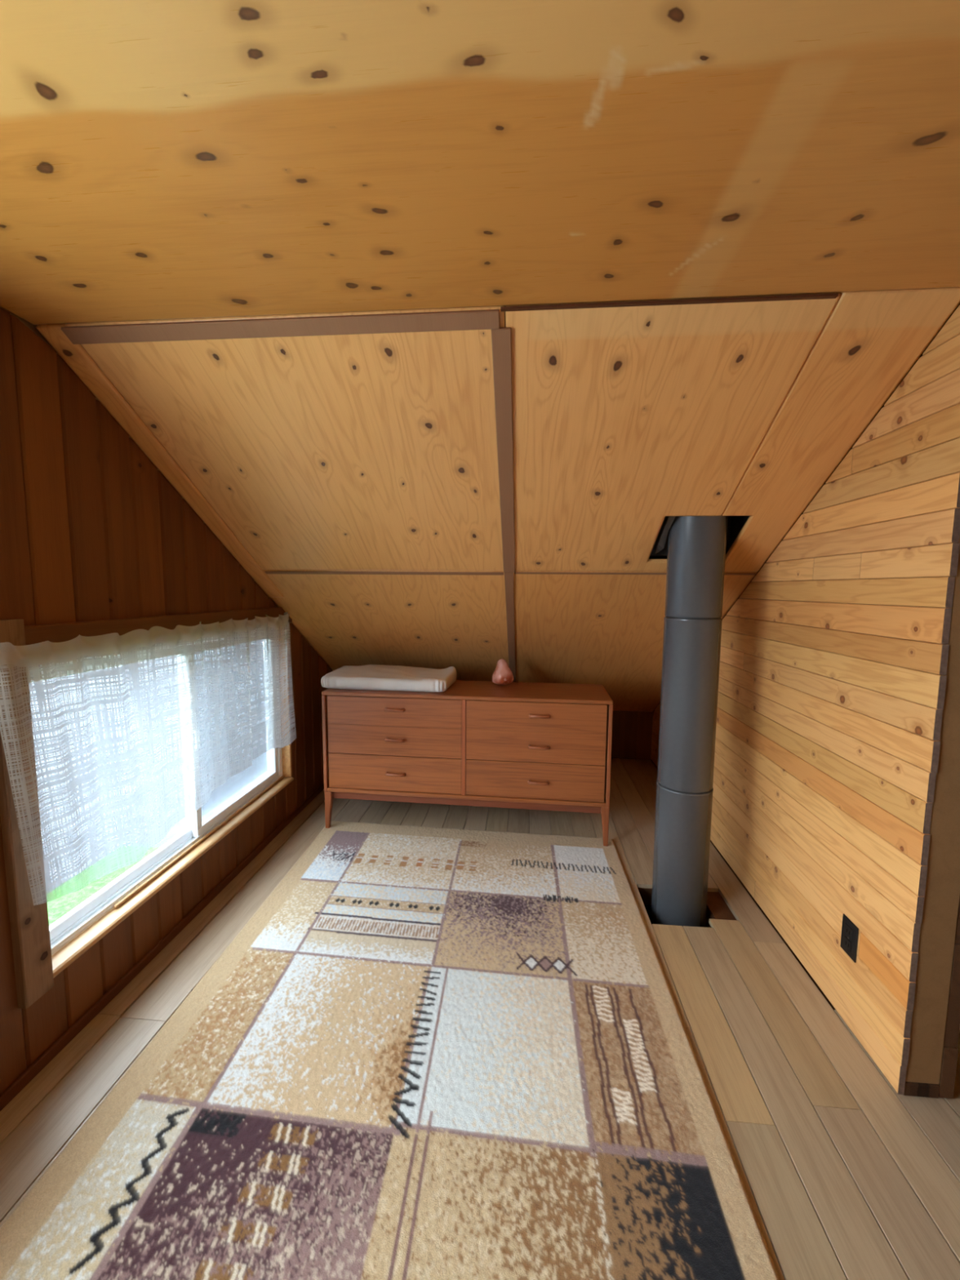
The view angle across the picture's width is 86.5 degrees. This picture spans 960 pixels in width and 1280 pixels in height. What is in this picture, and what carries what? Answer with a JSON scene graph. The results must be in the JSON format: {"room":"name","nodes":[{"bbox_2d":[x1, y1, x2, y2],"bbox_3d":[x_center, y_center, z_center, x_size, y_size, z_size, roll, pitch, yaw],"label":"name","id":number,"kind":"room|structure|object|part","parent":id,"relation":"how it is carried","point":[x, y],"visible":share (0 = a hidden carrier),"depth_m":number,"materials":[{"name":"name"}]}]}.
{"room":"attic room","nodes":[
{"label":"attic room","id":0,"kind":"room"},
{"bbox_2d":[0,306,333,1094],"bbox_3d":[-1.324,0.268,0.976,0.125,2.550,7.050,1,6,5],"label":"wall","id":1,"kind":"structure","parent":0,"point":[91,529],"depth_m":1.58,"materials":[{"name":"brown wood"}]},
{"bbox_2d":[0,606,293,1008],"bbox_3d":[-1.210,0.388,2.124,0.146,1.039,1.660,1,6,5],"label":"window","id":2,"kind":"structure","parent":1,"relation":"in","point":[35,942],"depth_m":1.64,"materials":[{"name":"brown wood"}]},
{"bbox_3d":[-1.218,0.466,1.355,0.026,1.039,0.083,1,6,5],"label":"casing","id":3,"kind":"part","parent":2,"relation":"part of","materials":[{"name":"brown wood"}]},
{"bbox_3d":[-1.287,0.471,1.823,0.026,0.838,0.766,1,6,5],"label":"sash","id":4,"kind":"part","parent":2,"relation":"part of","materials":[{"name":"white plastic"}]},
{"bbox_3d":[-1.150,-0.064,2.073,0.020,0.090,1.660,1,6,5],"label":"head casing","id":5,"kind":"part","parent":2,"relation":"part of","materials":[{"name":"brown wood"}]},
{"bbox_3d":[-1.179,0.881,2.206,0.062,0.024,1.533,1,6,5],"label":"sill","id":6,"kind":"part","parent":2,"relation":"part of","materials":[{"name":"brown wood"}]},
{"bbox_3d":[-1.195,0.401,2.524,0.026,0.838,0.733,1,6,5],"label":"sash","id":7,"kind":"part","parent":2,"relation":"part of","materials":[{"name":"white plastic"}]},
{"bbox_3d":[-1.128,-0.024,1.994,0.038,0.024,1.640,1,6,5],"label":"curtain rod","id":8,"kind":"object","parent":2,"relation":"attached to","visible":0},
{"bbox_2d":[0,612,296,905],"bbox_3d":[-1.101,0.302,2.081,0.054,0.766,1.662,1,6,5],"label":"curtain","id":9,"kind":"object","parent":8,"relation":"hanging from","point":[31,656],"visible":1,"depth_m":1.64,"materials":[{"name":"white fabric"}]},
{"bbox_2d":[0,782,324,1111],"bbox_3d":[-1.270,1.231,0.968,0.014,0.036,6.650,1,6,5],"label":"baseboard","id":10,"kind":"structure","parent":1,"relation":"attached to","point":[64,1039],"depth_m":1.74,"materials":[{"name":"brown wood"}]},
{"bbox_2d":[0,0,959,711],"bbox_3d":[0.694,0.049,0.695,3.936,1.729,6.689,1,6,5],"label":"ceiling","id":11,"kind":"structure","parent":0,"point":[162,161],"depth_m":1.10,"materials":[{"name":"wood"}]},
{"bbox_3d":[-1.114,-0.542,2.028,0.080,0.016,1.434,1,-26,5],"label":"plywood panel","id":12,"kind":"part","parent":11,"relation":"part of","materials":[{"name":"beige wood"}]},
{"bbox_2d":[60,309,500,344],"bbox_3d":[-0.541,-0.825,1.348,1.187,0.030,0.042,1,6,5],"label":"trim","id":13,"kind":"structure","parent":11,"relation":"attached to","point":[470,319],"depth_m":1.34,"materials":[{"name":"brown wood"}]},
{"bbox_3d":[-0.489,-0.591,1.860,1.187,0.016,1.180,1,-26,5],"label":"plywood panel","id":14,"kind":"part","parent":11,"relation":"part of","materials":[{"name":"beige wood"}]},
{"bbox_2d":[264,570,503,575],"bbox_3d":[-0.461,-0.315,2.403,1.146,0.014,0.019,1,6,5],"label":"trim","id":15,"kind":"structure","parent":11,"relation":"attached to","point":[265,571],"depth_m":2.40,"materials":[{"name":"brown wood"}]},
{"bbox_3d":[-0.418,0.107,3.304,1.268,0.016,2.013,1,-26,5],"label":"plywood panel","id":16,"kind":"part","parent":11,"relation":"part of","materials":[{"name":"beige wood"}]},
{"bbox_3d":[0.705,-0.774,0.667,3.936,0.016,1.100,1,6,5],"label":"plywood panel","id":17,"kind":"part","parent":11,"relation":"part of","materials":[{"name":"beige wood"}]},
{"bbox_2d":[491,327,515,572],"bbox_3d":[0.095,-0.558,1.826,0.052,0.599,0.967,1,6,5],"label":"trim","id":18,"kind":"structure","parent":11,"relation":"attached to","point":[501,338],"depth_m":1.62,"materials":[{"name":"brown wood"}]},
{"bbox_2d":[504,572,515,681],"bbox_3d":[0.190,0.041,3.061,0.042,0.854,1.382,1,6,5],"label":"trim","id":19,"kind":"structure","parent":11,"relation":"attached to","point":[508,576],"depth_m":2.73,"materials":[{"name":"brown wood"}]},
{"bbox_3d":[0.755,0.126,3.202,1.080,0.016,2.013,1,-26,5],"label":"plywood panel","id":20,"kind":"part","parent":11,"relation":"part of","materials":[{"name":"beige wood"}]},
{"bbox_2d":[514,572,755,575],"bbox_3d":[0.688,-0.299,2.300,1.064,0.009,0.013,1,6,5],"label":"trim","id":21,"kind":"structure","parent":11,"relation":"attached to","point":[575,573],"depth_m":2.31,"materials":[{"name":"brown wood"}]},
{"bbox_2d":[654,515,675,554],"bbox_3d":[0.747,-0.491,2.068,0.037,0.270,0.208,1,6,5],"label":"metal flashing","id":22,"kind":"object","parent":11,"relation":"attached to","point":[660,544],"visible":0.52,"depth_m":2.06,"materials":[{"name":"black metal"}]},
{"bbox_2d":[500,293,838,311],"bbox_3d":[0.449,-0.822,1.244,0.797,0.006,0.011,1,6,5],"label":"trim","id":23,"kind":"structure","parent":11,"relation":"attached to","point":[833,295],"depth_m":1.24,"materials":[{"name":"brown wood"}]},
{"bbox_3d":[0.502,-0.574,1.776,0.796,0.016,1.179,1,-26,5],"label":"plywood panel","id":24,"kind":"part","parent":11,"relation":"part of","materials":[{"name":"beige wood"}]},
{"bbox_2d":[650,515,727,927],"bbox_3d":[0.866,0.333,2.128,0.223,2.420,0.223,1,6,5],"label":"pipe","id":25,"kind":"object","parent":11,"relation":"attached to","point":[695,557],"visible":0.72,"depth_m":2.04,"materials":[{"name":"grey metal"}]},
{"bbox_3d":[1.040,-0.566,1.727,0.278,0.016,1.183,1,-26,5],"label":"plywood panel","id":26,"kind":"part","parent":11,"relation":"part of","materials":[{"name":"beige wood"}]},
{"bbox_2d":[0,758,959,1279],"bbox_3d":[0.681,1.579,0.831,4.136,0.600,6.850,1,6,5],"label":"floor","id":27,"kind":"structure","parent":0,"point":[846,1175],"depth_m":1.44,"materials":[{"name":"brown wood"}]},
{"bbox_2d":[0,820,780,1279],"bbox_3d":[-0.160,1.172,1.710,1.631,0.016,2.400,1,6,5],"label":"rug","id":28,"kind":"object","parent":27,"relation":"on","point":[427,1053],"visible":1,"depth_m":1.32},
{"bbox_2d":[321,680,613,846],"bbox_3d":[-0.070,0.663,2.928,1.544,0.786,0.477,1,6,7],"label":"dresser","id":29,"kind":"object","parent":27,"relation":"on","point":[545,746],"visible":0.98,"depth_m":2.71,"materials":[{"name":"brown wood"}]},
{"bbox_3d":[-0.825,0.546,3.018,0.018,0.542,0.455,1,6,7],"label":"panel","id":30,"kind":"part","parent":29,"relation":"part of","materials":[{"name":"brown wood"}]},
{"bbox_3d":[-0.841,0.943,2.852,0.040,0.210,0.036,1,6,7],"label":"leg","id":31,"kind":"part","parent":29,"relation":"part of","materials":[{"name":"brown wood"}]},
{"bbox_2d":[320,664,456,692],"bbox_3d":[-0.517,0.212,2.972,0.730,0.096,0.405,1,6,8],"label":"changing pad","id":32,"kind":"object","parent":29,"relation":"on","point":[367,677],"visible":1,"depth_m":2.82,"materials":[{"name":"fabric"}]},
{"bbox_3d":[-0.444,0.369,2.911,0.740,0.154,0.351,1,6,7],"label":"drawer","id":33,"kind":"part","parent":29,"relation":"part of","materials":[{"name":"brown wood"}]},
{"bbox_3d":[-0.456,0.373,2.719,0.112,0.018,0.031,1,6,7],"label":"handle","id":34,"kind":"part","parent":29,"relation":"part of","materials":[{"name":"brown wood"}]},
{"bbox_3d":[-0.445,0.527,2.927,0.740,0.164,0.351,1,6,7],"label":"drawer","id":35,"kind":"part","parent":29,"relation":"part of","materials":[{"name":"brown wood"}]},
{"bbox_3d":[-0.458,0.538,2.736,0.112,0.018,0.031,1,6,7],"label":"handle","id":36,"kind":"part","parent":29,"relation":"part of","materials":[{"name":"brown wood"}]},
{"bbox_3d":[-0.446,0.708,2.946,0.740,0.193,0.351,1,6,7],"label":"drawer","id":37,"kind":"part","parent":29,"relation":"part of","materials":[{"name":"brown wood"}]},
{"bbox_3d":[-0.459,0.727,2.756,0.112,0.018,0.031,1,6,7],"label":"handle","id":38,"kind":"part","parent":29,"relation":"part of","materials":[{"name":"brown wood"}]},
{"bbox_3d":[-0.070,0.820,2.955,1.508,0.021,0.455,1,6,7],"label":"panel","id":39,"kind":"part","parent":29,"relation":"part of","materials":[{"name":"brown wood"}]},
{"bbox_2d":[492,658,513,684],"bbox_3d":[0.134,0.186,2.978,0.127,0.156,0.126,1,6,5],"label":"crystal","id":40,"kind":"object","parent":29,"relation":"on","point":[502,674],"visible":1,"depth_m":2.94},
{"bbox_3d":[0.305,0.722,2.857,0.726,0.193,0.351,1,6,7],"label":"drawer","id":41,"kind":"part","parent":29,"relation":"part of","materials":[{"name":"brown wood"}]},
{"bbox_3d":[0.307,0.542,2.839,0.726,0.164,0.351,1,6,7],"label":"drawer","id":42,"kind":"part","parent":29,"relation":"part of","materials":[{"name":"brown wood"}]},
{"bbox_3d":[0.308,0.384,2.822,0.726,0.154,0.351,1,6,7],"label":"drawer","id":43,"kind":"part","parent":29,"relation":"part of","materials":[{"name":"brown wood"}]},
{"bbox_3d":[0.305,0.748,2.666,0.112,0.018,0.031,1,6,7],"label":"handle","id":44,"kind":"part","parent":29,"relation":"part of","materials":[{"name":"brown wood"}]},
{"bbox_3d":[0.306,0.559,2.647,0.112,0.018,0.031,1,6,7],"label":"handle","id":45,"kind":"part","parent":29,"relation":"part of","materials":[{"name":"brown wood"}]},
{"bbox_3d":[0.307,0.394,2.630,0.112,0.018,0.031,1,6,7],"label":"handle","id":46,"kind":"part","parent":29,"relation":"part of","materials":[{"name":"brown wood"}]},
{"bbox_3d":[0.652,0.972,2.676,0.040,0.210,0.036,1,6,7],"label":"leg","id":47,"kind":"part","parent":29,"relation":"part of","materials":[{"name":"brown wood"}]},
{"bbox_3d":[0.690,0.576,2.840,0.018,0.542,0.455,1,6,7],"label":"panel","id":48,"kind":"part","parent":29,"relation":"part of","materials":[{"name":"brown wood"}]},
{"bbox_2d":[611,711,653,759],"bbox_3d":[0.977,0.752,4.086,3.936,0.390,0.020,1,6,5],"label":"wall","id":49,"kind":"structure","parent":0,"point":[632,731],"depth_m":4.06,"materials":[{"name":"brown wood"}]},
{"bbox_2d":[504,303,959,760],"bbox_3d":[0.686,0.236,0.644,5.136,2.710,7.750,1,6,5],"label":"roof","id":50,"kind":"structure","parent":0,"point":[650,557],"depth_m":1.95,"materials":[{"name":"brown wood"}]},
{"bbox_2d":[650,305,959,1098],"bbox_3d":[1.317,0.072,2.606,0.140,2.047,2.718,1,6,5],"label":"wall","id":51,"kind":"structure","parent":0,"point":[836,785],"depth_m":1.50,"materials":[{"name":"brown wood"}]},
{"bbox_2d":[840,913,858,963],"bbox_3d":[1.140,0.920,1.577,0.007,0.112,0.073,1,6,5],"label":"wall outlet","id":52,"kind":"object","parent":51,"relation":"attached to","point":[850,931],"visible":1,"depth_m":1.57,"materials":[{"name":"black plastic"}]},
{"bbox_2d":[844,936,851,952],"bbox_3d":[1.138,0.941,1.580,0.002,0.033,0.033,1,6,5],"label":"socket","id":53,"kind":"object","parent":52,"relation":"attached to","point":[847,940],"depth_m":1.58,"materials":[{"name":"black plastic"}]},
{"bbox_2d":[844,923,852,939],"bbox_3d":[1.138,0.899,1.575,0.002,0.033,0.033,1,6,5],"label":"socket","id":54,"kind":"object","parent":52,"relation":"attached to","point":[848,926],"depth_m":1.57,"materials":[{"name":"black plastic"}]},
{"bbox_3d":[1.301,1.071,2.711,0.089,0.037,2.714,1,6,5],"label":"sole plate","id":55,"kind":"part","parent":51,"relation":"part of","materials":[{"name":"brown wood"}]},
{"label":"outside","id":56,"kind":"structure","parent":0,"visible":0},
{"bbox_2d":[30,640,267,881],"bbox_3d":[-0.031,4.263,0.434,120.000,0.230,120.000,1,6,5],"label":"yard","id":57,"kind":"structure","parent":56,"point":[235,785],"depth_m":12.65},
{"bbox_2d":[47,845,159,925],"bbox_3d":[-3.713,4.008,1.339,5.100,0.120,13.200,1,6,5],"label":"lawn","id":58,"kind":"structure","parent":57,"relation":"on","point":[57,908],"depth_m":6.79,"materials":[{"name":"green plant"}]}
]}

